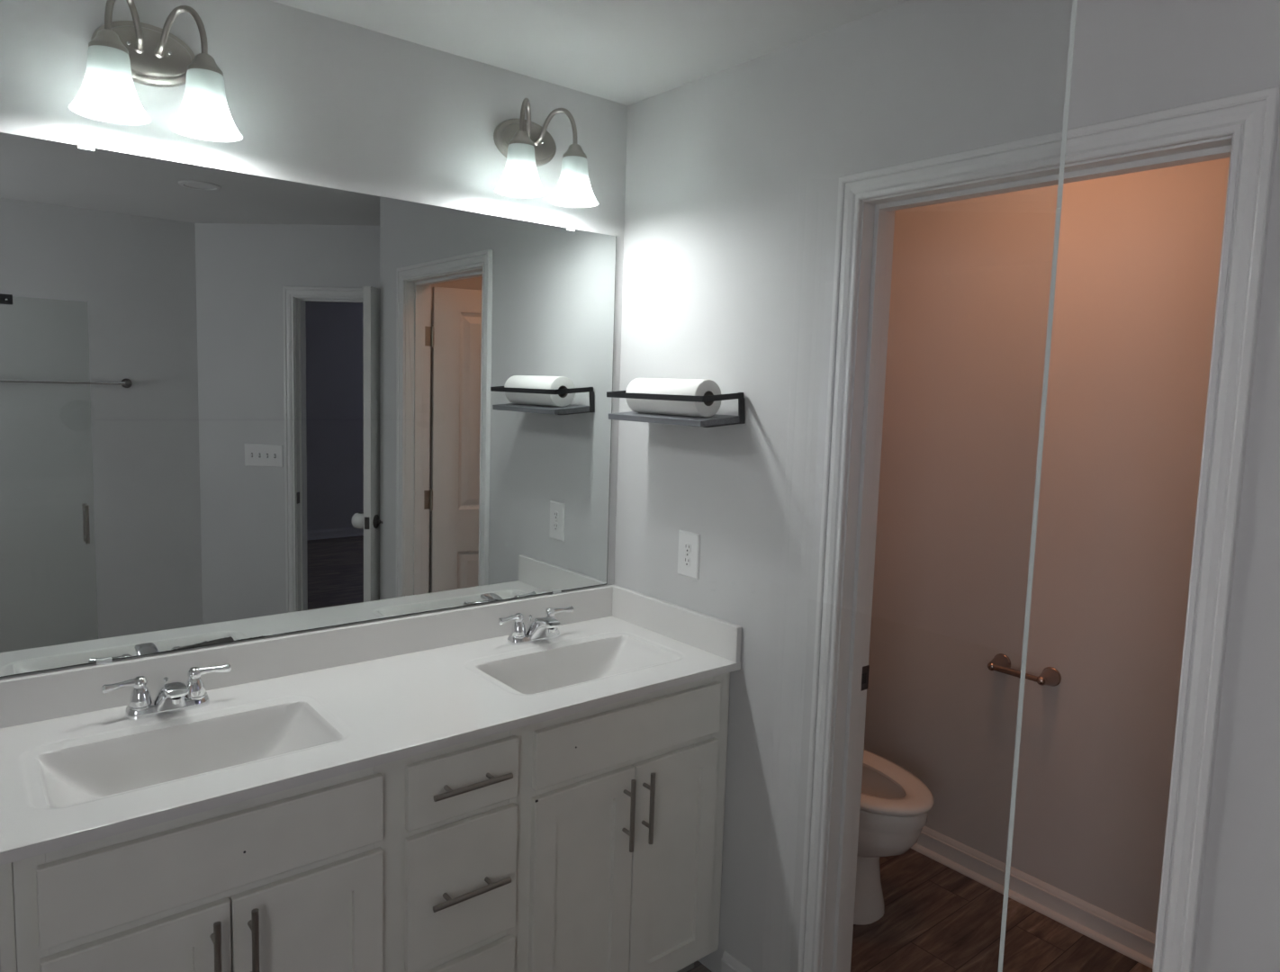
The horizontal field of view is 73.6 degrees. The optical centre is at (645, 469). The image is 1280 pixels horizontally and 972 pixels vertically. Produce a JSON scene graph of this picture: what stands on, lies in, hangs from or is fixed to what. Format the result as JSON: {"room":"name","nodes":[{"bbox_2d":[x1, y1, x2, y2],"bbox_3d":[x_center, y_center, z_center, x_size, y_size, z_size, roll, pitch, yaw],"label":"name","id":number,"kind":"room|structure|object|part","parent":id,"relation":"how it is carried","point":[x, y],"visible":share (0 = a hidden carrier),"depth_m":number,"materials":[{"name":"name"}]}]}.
{"room":"bathroom","nodes":[
{"label":"bathroom","id":0,"kind":"room"},
{"bbox_2d":[0,0,627,971],"bbox_3d":[0.212,0.117,2.981,6.320,2.449,0.120,-3,7,-39],"label":"wall","id":1,"kind":"structure","parent":0,"point":[314,99],"depth_m":2.00,"materials":[{"name":"grey paint"}]},
{"bbox_2d":[68,0,243,142],"bbox_3d":[-0.967,-0.802,1.690,0.300,0.249,0.189,-3,7,-39],"label":"vanity light","id":2,"kind":"object","parent":1,"relation":"attached to","point":[121,54],"visible":1,"depth_m":1.69,"materials":[{"name":"white glass"}]},
{"bbox_3d":[-1.016,-0.733,1.623,0.134,0.114,0.134,-3,7,-39],"label":"lamp shade","id":3,"kind":"part","parent":2,"relation":"part of","materials":[{"name":"white glass"}]},
{"bbox_3d":[-1.017,-0.698,1.626,0.060,0.051,0.060,-3,7,-39],"label":"bulb","id":4,"kind":"part","parent":2,"relation":"part of","materials":[{"name":"white glass"}]},
{"bbox_3d":[-1.009,-0.877,1.667,0.028,0.098,0.127,1,6,-6],"label":"arm","id":5,"kind":"part","parent":2,"relation":"part of","materials":[{"name":"silver metal"}]},
{"bbox_3d":[-1.016,-0.851,1.747,0.192,0.121,0.031,-3,7,-39],"label":"plate","id":6,"kind":"part","parent":2,"relation":"part of","materials":[{"name":"silver metal"}]},
{"bbox_3d":[-0.940,-0.881,1.723,0.127,0.098,0.028,4,6,17],"label":"arm","id":7,"kind":"part","parent":2,"relation":"part of","materials":[{"name":"silver metal"}]},
{"bbox_3d":[-0.887,-0.739,1.728,0.134,0.114,0.134,-3,7,-39],"label":"lamp shade","id":8,"kind":"part","parent":2,"relation":"part of","materials":[{"name":"white glass"}]},
{"bbox_3d":[-0.889,-0.704,1.732,0.060,0.051,0.060,-3,7,-39],"label":"bulb","id":9,"kind":"part","parent":2,"relation":"part of","materials":[{"name":"white glass"}]},
{"bbox_2d":[0,585,612,728],"bbox_3d":[-0.706,0.438,2.170,1.550,0.096,0.018,-3,7,-39],"label":"backsplash","id":10,"kind":"structure","parent":1,"relation":"attached to","point":[47,696],"depth_m":2.03,"materials":[{"name":"stone"}]},
{"bbox_2d":[0,132,616,677],"bbox_3d":[-0.697,-0.140,2.112,1.539,1.066,0.012,-3,7,-39],"label":"mirror","id":11,"kind":"object","parent":1,"relation":"attached to","point":[235,406],"visible":1,"depth_m":1.97,"materials":[{"name":"silver mirror"}]},
{"bbox_2d":[493,98,598,207],"bbox_3d":[-0.270,-0.839,2.262,0.300,0.249,0.189,-3,7,-39],"label":"vanity light","id":12,"kind":"object","parent":1,"relation":"attached to","point":[527,145],"visible":1,"depth_m":2.26,"materials":[{"name":"white glass"}]},
{"bbox_3d":[-0.319,-0.769,2.194,0.134,0.114,0.134,-3,7,-39],"label":"lamp shade","id":13,"kind":"part","parent":12,"relation":"part of","materials":[{"name":"white glass"}]},
{"bbox_3d":[-0.320,-0.734,2.198,0.060,0.051,0.060,-3,7,-39],"label":"bulb","id":14,"kind":"part","parent":12,"relation":"part of","materials":[{"name":"white glass"}]},
{"bbox_3d":[-0.319,-0.887,2.318,0.192,0.121,0.031,-3,7,-39],"label":"plate","id":15,"kind":"part","parent":12,"relation":"part of","materials":[{"name":"silver metal"}]},
{"bbox_3d":[-0.312,-0.914,2.238,0.028,0.098,0.127,1,6,-6],"label":"arm","id":16,"kind":"part","parent":12,"relation":"part of","materials":[{"name":"silver metal"}]},
{"bbox_3d":[-0.243,-0.917,2.295,0.127,0.098,0.028,4,6,17],"label":"arm","id":17,"kind":"part","parent":12,"relation":"part of","materials":[{"name":"silver metal"}]},
{"bbox_3d":[-0.190,-0.775,2.300,0.134,0.114,0.134,-3,7,-39],"label":"lamp shade","id":18,"kind":"part","parent":12,"relation":"part of","materials":[{"name":"white glass"}]},
{"bbox_3d":[-0.192,-0.740,2.303,0.060,0.051,0.060,-3,7,-39],"label":"bulb","id":19,"kind":"part","parent":12,"relation":"part of","materials":[{"name":"white glass"}]},
{"bbox_2d":[270,0,910,105],"bbox_3d":[2.341,-0.835,0.327,6.320,0.100,6.710,-3,7,-39],"label":"ceiling","id":20,"kind":"structure","parent":0,"point":[627,52],"depth_m":2.00,"materials":[{"name":"paint"}]},
{"bbox_2d":[686,847,1152,971],"bbox_3d":[2.261,1.701,0.577,6.320,0.100,6.710,-3,7,-39],"label":"floor","id":21,"kind":"structure","parent":0,"point":[936,917],"depth_m":2.60,"materials":[{"name":"brown wood"}]},
{"bbox_2d":[0,672,730,971],"bbox_3d":[-0.532,0.975,2.006,1.568,0.888,0.574,-3,7,-39],"label":"vanity cabinet","id":22,"kind":"object","parent":21,"relation":"on","point":[590,840],"visible":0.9,"depth_m":1.75,"materials":[{"name":"paint"}]},
{"bbox_3d":[-0.844,1.055,1.444,0.272,0.595,0.018,-3,7,-39],"label":"door","id":23,"kind":"part","parent":22,"relation":"part of","materials":[{"name":"paint"}]},
{"bbox_3d":[-0.738,0.857,1.472,0.012,0.176,0.038,-3,7,-39],"label":"handle","id":24,"kind":"part","parent":22,"relation":"part of","materials":[{"name":"silver metal"}]},
{"bbox_3d":[-0.691,0.855,1.510,0.012,0.176,0.038,-3,7,-39],"label":"handle","id":25,"kind":"part","parent":22,"relation":"part of","materials":[{"name":"silver metal"}]},
{"bbox_3d":[-0.631,1.044,1.619,0.273,0.595,0.018,-3,7,-39],"label":"door","id":26,"kind":"part","parent":22,"relation":"part of","materials":[{"name":"paint"}]},
{"bbox_2d":[0,585,741,865],"bbox_3d":[-0.530,0.527,1.976,1.568,0.224,0.557,-3,7,-39],"label":"countertop","id":27,"kind":"structure","parent":22,"relation":"on","point":[291,711],"depth_m":1.85,"materials":[{"name":"stone"}]},
{"bbox_2d":[100,663,231,720],"bbox_3d":[-0.986,0.472,1.783,0.242,0.082,0.135,-3,7,-39],"label":"faucet","id":28,"kind":"object","parent":27,"relation":"on","point":[171,697],"visible":1,"depth_m":1.77,"materials":[{"name":"silver metal"}]},
{"bbox_3d":[-1.069,0.443,1.757,0.028,0.025,0.085,7,8,42],"label":"lever","id":29,"kind":"part","parent":28,"relation":"part of","materials":[{"name":"silver metal"}]},
{"bbox_3d":[-1.012,0.499,1.816,0.158,0.022,0.056,-3,7,-39],"label":"plate","id":30,"kind":"part","parent":28,"relation":"part of","materials":[{"name":"silver metal"}]},
{"bbox_3d":[-0.983,0.470,1.779,0.062,0.064,0.125,-3,7,-39],"label":"spout","id":31,"kind":"part","parent":28,"relation":"part of","materials":[{"name":"silver metal"}]},
{"bbox_3d":[-0.947,0.437,1.858,0.085,0.025,0.028,-2,7,-32],"label":"lever","id":32,"kind":"part","parent":28,"relation":"part of","materials":[{"name":"silver metal"}]},
{"bbox_2d":[497,605,574,645],"bbox_3d":[-0.285,0.438,2.358,0.242,0.082,0.135,-3,7,-39],"label":"faucet","id":33,"kind":"object","parent":27,"relation":"on","point":[541,628],"visible":1,"depth_m":2.34,"materials":[{"name":"silver metal"}]},
{"bbox_3d":[-0.368,0.408,2.333,0.028,0.025,0.085,7,8,42],"label":"lever","id":34,"kind":"part","parent":33,"relation":"part of","materials":[{"name":"silver metal"}]},
{"bbox_3d":[-0.311,0.464,2.392,0.158,0.022,0.056,-3,7,-39],"label":"plate","id":35,"kind":"part","parent":33,"relation":"part of","materials":[{"name":"silver metal"}]},
{"bbox_3d":[-0.281,0.435,2.354,0.062,0.064,0.125,-3,7,-39],"label":"spout","id":36,"kind":"part","parent":33,"relation":"part of","materials":[{"name":"silver metal"}]},
{"bbox_3d":[-0.245,0.402,2.433,0.085,0.025,0.028,-2,7,-32],"label":"lever","id":37,"kind":"part","parent":33,"relation":"part of","materials":[{"name":"silver metal"}]},
{"bbox_3d":[-0.384,0.874,1.802,0.252,0.281,0.018,-3,7,-39],"label":"drawer","id":38,"kind":"part","parent":22,"relation":"part of","materials":[{"name":"paint"}]},
{"bbox_3d":[-0.377,0.649,1.780,0.252,0.134,0.018,-3,7,-39],"label":"drawer","id":39,"kind":"part","parent":22,"relation":"part of","materials":[{"name":"paint"}]},
{"bbox_3d":[-0.394,1.183,1.833,0.252,0.292,0.018,-3,7,-39],"label":"drawer","id":40,"kind":"part","parent":22,"relation":"part of","materials":[{"name":"paint"}]},
{"bbox_3d":[-0.365,0.878,1.783,0.175,0.012,0.038,-3,7,-39],"label":"handle","id":41,"kind":"part","parent":22,"relation":"part of","materials":[{"name":"silver metal"}]},
{"bbox_3d":[-0.357,0.648,1.760,0.175,0.012,0.038,-3,7,-39],"label":"handle","id":42,"kind":"part","parent":22,"relation":"part of","materials":[{"name":"silver metal"}]},
{"bbox_3d":[-0.148,1.020,2.015,0.282,0.595,0.018,-3,7,-39],"label":"door","id":43,"kind":"part","parent":22,"relation":"part of","materials":[{"name":"paint"}]},
{"bbox_3d":[-0.039,0.823,2.045,0.012,0.176,0.038,-3,7,-39],"label":"handle","id":44,"kind":"part","parent":22,"relation":"part of","materials":[{"name":"silver metal"}]},
{"bbox_3d":[0.008,0.820,2.083,0.012,0.176,0.038,-3,7,-39],"label":"handle","id":45,"kind":"part","parent":22,"relation":"part of","materials":[{"name":"silver metal"}]},
{"bbox_3d":[0.071,1.010,2.195,0.278,0.595,0.018,-3,7,-39],"label":"door","id":46,"kind":"part","parent":22,"relation":"part of","materials":[{"name":"paint"}]},
{"bbox_2d":[853,749,933,925],"bbox_3d":[0.587,0.952,2.787,0.448,0.850,0.753,-3,7,-39],"label":"toilet","id":47,"kind":"object","parent":21,"relation":"on","point":[896,804],"visible":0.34,"depth_m":2.58,"materials":[{"name":"ceramic"}]},
{"bbox_3d":[0.648,0.965,2.712,0.366,0.026,0.558,-3,7,-39],"label":"seat","id":48,"kind":"part","parent":47,"relation":"part of","materials":[{"name":"plastic"}]},
{"bbox_2d":[998,0,1077,971],"bbox_3d":[-0.098,0.658,0.284,0.743,1.883,0.075,-3,7,-39],"label":"shower door","id":49,"kind":"structure","parent":21,"relation":"on","point":[1074,2],"depth_m":0.46,"materials":[{"name":"clear glass"}]},
{"bbox_2d":[613,0,1279,971],"bbox_3d":[0.546,0.227,1.978,0.118,2.449,1.864,-3,7,-39],"label":"wall","id":50,"kind":"structure","parent":0,"point":[733,174],"depth_m":2.07,"materials":[{"name":"grey paint"}]},
{"bbox_2d":[606,390,745,427],"bbox_3d":[0.074,-0.170,2.313,0.155,0.090,0.397,-3,7,-39],"label":"wall shelf","id":51,"kind":"object","parent":50,"relation":"attached to","point":[716,419],"visible":0.78,"depth_m":2.21,"materials":[{"name":"black metal"}]},
{"bbox_2d":[625,378,721,417],"bbox_3d":[0.072,-0.196,2.303,0.097,0.097,0.287,-3,7,-39],"label":"paper towel roll","id":52,"kind":"object","parent":51,"relation":"on","point":[695,387],"visible":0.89,"depth_m":2.24,"materials":[{"name":"white paper"}]},
{"bbox_3d":[0.072,-0.201,2.308,0.146,0.015,0.397,-9,11,-39],"label":"rail","id":53,"kind":"part","parent":51,"relation":"part of","materials":[{"name":"black metal"}]},
{"bbox_2d":[677,530,700,579],"bbox_3d":[0.120,0.238,2.399,0.007,0.128,0.086,-3,7,-39],"label":"outlet","id":54,"kind":"object","parent":50,"relation":"attached to","point":[689,542],"visible":1,"depth_m":2.39,"materials":[{"name":"white plastic"}]},
{"bbox_2d":[684,556,690,567],"bbox_3d":[0.117,0.258,2.399,0.002,0.029,0.025,-3,7,-39],"label":"receptacle","id":55,"kind":"object","parent":54,"relation":"attached to","point":[687,559],"depth_m":2.40,"materials":[{"name":"white plastic"}]},
{"bbox_2d":[685,542,691,552],"bbox_3d":[0.119,0.219,2.395,0.002,0.029,0.025,-3,7,-39],"label":"receptacle","id":56,"kind":"object","parent":54,"relation":"attached to","point":[688,545],"depth_m":2.39,"materials":[{"name":"white plastic"}]},
{"bbox_2d":[721,950,753,971],"bbox_3d":[0.291,1.378,2.243,0.028,0.090,0.265,-3,7,-39],"label":"baseboard","id":57,"kind":"structure","parent":50,"relation":"attached to","point":[730,963],"depth_m":2.32,"materials":[{"name":"white paint"}]},
{"bbox_2d":[820,135,1233,971],"bbox_3d":[0.728,0.445,1.774,0.124,2.067,0.742,-3,7,-39],"label":"trim","id":58,"kind":"structure","parent":50,"relation":"attached to","point":[878,216],"depth_m":1.99,"materials":[{"name":"white paint"}]},
{"bbox_3d":[0.531,0.507,2.080,0.036,0.060,0.002,-3,7,-39],"label":"strike plate","id":59,"kind":"part","parent":58,"relation":"part of","materials":[{"name":"grey metal"}]},
{"bbox_2d":[797,86,1279,971],"bbox_3d":[0.673,0.426,1.727,0.018,2.110,0.829,-3,7,-39],"label":"trim","id":60,"kind":"structure","parent":50,"relation":"attached to","point":[1252,118],"depth_m":1.44,"materials":[{"name":"white paint"}]},
{"bbox_2d":[863,157,1229,934],"bbox_3d":[1.324,0.181,2.693,0.120,2.449,1.745,-3,7,-39],"label":"wall","id":61,"kind":"structure","parent":0,"point":[1139,253],"depth_m":2.67,"materials":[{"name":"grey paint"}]},
{"bbox_2d":[987,653,1061,686],"bbox_3d":[1.193,0.643,2.722,0.081,0.060,0.222,-3,7,-39],"label":"toilet paper holder","id":62,"kind":"object","parent":61,"relation":"attached to","point":[1001,662],"visible":0.96,"depth_m":2.69,"materials":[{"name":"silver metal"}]},
{"bbox_3d":[1.142,0.636,2.784,0.081,0.060,0.060,-3,7,-39],"label":"post","id":63,"kind":"part","parent":62,"relation":"part of","materials":[{"name":"brown metal"}]},
{"bbox_3d":[1.244,0.651,2.660,0.081,0.060,0.060,-3,7,-39],"label":"post","id":64,"kind":"part","parent":62,"relation":"part of","materials":[{"name":"brown metal"}]},
{"bbox_2d":[910,826,1155,969],"bbox_3d":[1.230,1.357,2.762,0.028,0.090,1.743,-3,7,-39],"label":"baseboard","id":65,"kind":"structure","parent":61,"relation":"attached to","point":[1119,934],"depth_m":2.71,"materials":[{"name":"white paint"}]}
]}

